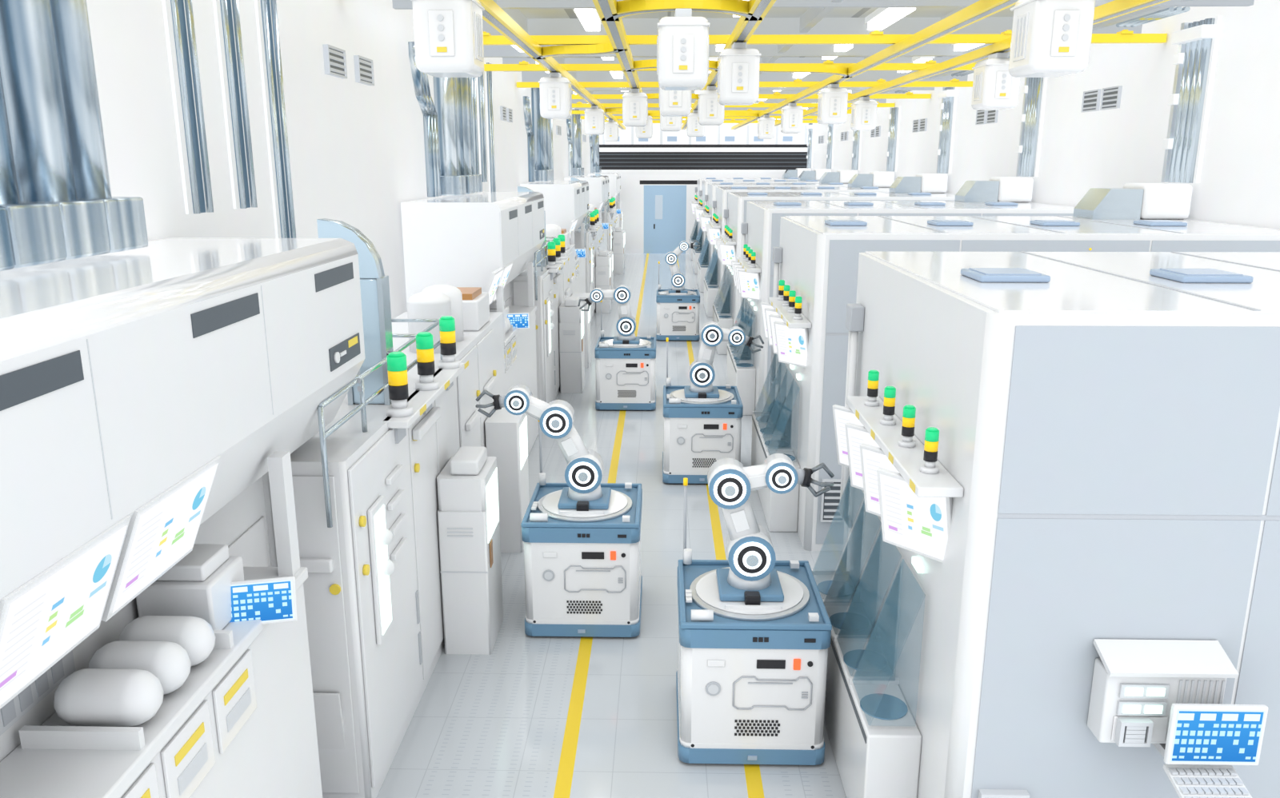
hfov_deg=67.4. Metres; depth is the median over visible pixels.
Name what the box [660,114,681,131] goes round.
pod
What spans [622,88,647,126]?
pod
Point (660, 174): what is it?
wall
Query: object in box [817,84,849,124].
pod
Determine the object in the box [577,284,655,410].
robot
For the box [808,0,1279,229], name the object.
wall
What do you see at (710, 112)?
pod
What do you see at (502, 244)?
machine
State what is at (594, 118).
pod
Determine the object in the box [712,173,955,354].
machine
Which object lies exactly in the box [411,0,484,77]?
pod
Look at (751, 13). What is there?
track
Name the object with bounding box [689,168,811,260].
machine
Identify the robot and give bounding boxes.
[475,384,642,637]
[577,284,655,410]
[656,240,699,340]
[662,321,763,483]
[676,453,834,765]
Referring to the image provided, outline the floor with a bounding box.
[376,253,846,797]
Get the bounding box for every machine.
[0,218,529,797]
[400,186,591,455]
[520,177,613,321]
[564,173,624,274]
[588,172,623,227]
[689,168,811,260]
[692,168,831,274]
[697,170,857,291]
[703,172,894,317]
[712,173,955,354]
[726,176,1074,415]
[751,183,1279,551]
[811,251,1279,797]
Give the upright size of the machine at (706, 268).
3.562 m
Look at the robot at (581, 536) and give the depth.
7.82 m
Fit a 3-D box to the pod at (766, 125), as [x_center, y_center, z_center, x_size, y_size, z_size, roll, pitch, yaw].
[3.533,-7.623,26.879,0.459,0.648,0.567,0,14,1]
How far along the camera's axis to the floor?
7.17 m
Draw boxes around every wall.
[86,0,591,319]
[599,123,808,253]
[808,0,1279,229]
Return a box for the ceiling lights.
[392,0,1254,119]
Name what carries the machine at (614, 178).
on the floor
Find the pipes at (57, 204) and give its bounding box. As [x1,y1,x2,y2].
[0,0,601,271]
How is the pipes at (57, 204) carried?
attached to the wall at (357, 150)
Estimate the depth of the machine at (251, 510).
4.14 m
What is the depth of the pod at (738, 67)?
10.57 m
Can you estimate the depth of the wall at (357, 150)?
7.69 m
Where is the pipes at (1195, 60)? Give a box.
[806,6,1223,183]
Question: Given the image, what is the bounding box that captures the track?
[478,0,1169,129]
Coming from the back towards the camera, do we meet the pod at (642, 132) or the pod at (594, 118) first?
the pod at (642, 132)
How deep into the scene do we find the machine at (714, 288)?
24.11 m
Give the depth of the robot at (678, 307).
20.91 m
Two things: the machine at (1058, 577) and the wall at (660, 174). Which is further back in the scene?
the wall at (660, 174)
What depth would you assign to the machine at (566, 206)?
21.85 m
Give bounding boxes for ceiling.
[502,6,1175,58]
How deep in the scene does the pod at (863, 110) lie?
19.34 m
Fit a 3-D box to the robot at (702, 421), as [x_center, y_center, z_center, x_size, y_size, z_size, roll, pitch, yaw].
[0.902,-0.009,11.882,1.234,1.877,1.032,0,14,1]
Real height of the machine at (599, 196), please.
3.440 m
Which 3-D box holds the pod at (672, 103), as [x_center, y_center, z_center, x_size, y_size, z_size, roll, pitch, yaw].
[0.496,-4.334,13.544,0.459,0.648,0.567,0,14,1]
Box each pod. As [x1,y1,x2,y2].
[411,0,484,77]
[538,72,571,119]
[584,105,604,134]
[604,119,618,141]
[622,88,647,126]
[635,116,652,138]
[656,8,710,90]
[659,87,691,116]
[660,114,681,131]
[686,109,704,136]
[697,85,724,125]
[716,42,761,105]
[757,114,775,139]
[780,102,803,133]
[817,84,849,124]
[850,96,878,130]
[971,52,1019,110]
[1008,0,1095,77]
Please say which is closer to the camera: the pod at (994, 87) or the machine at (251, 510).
the machine at (251, 510)
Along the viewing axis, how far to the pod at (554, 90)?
14.12 m
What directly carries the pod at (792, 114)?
hanging from the track
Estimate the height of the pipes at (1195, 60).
1.958 m
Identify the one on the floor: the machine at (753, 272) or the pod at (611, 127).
the machine at (753, 272)
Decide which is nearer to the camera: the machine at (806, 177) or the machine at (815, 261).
the machine at (815, 261)
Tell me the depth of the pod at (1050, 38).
6.96 m
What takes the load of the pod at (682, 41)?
hanging from the track
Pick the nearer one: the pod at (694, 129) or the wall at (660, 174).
the pod at (694, 129)
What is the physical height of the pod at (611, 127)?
0.648 m
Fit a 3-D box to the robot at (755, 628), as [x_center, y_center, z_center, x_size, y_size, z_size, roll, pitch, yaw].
[0.764,1.312,6.463,1.012,1.906,1.032,0,14,1]
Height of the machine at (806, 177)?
3.562 m

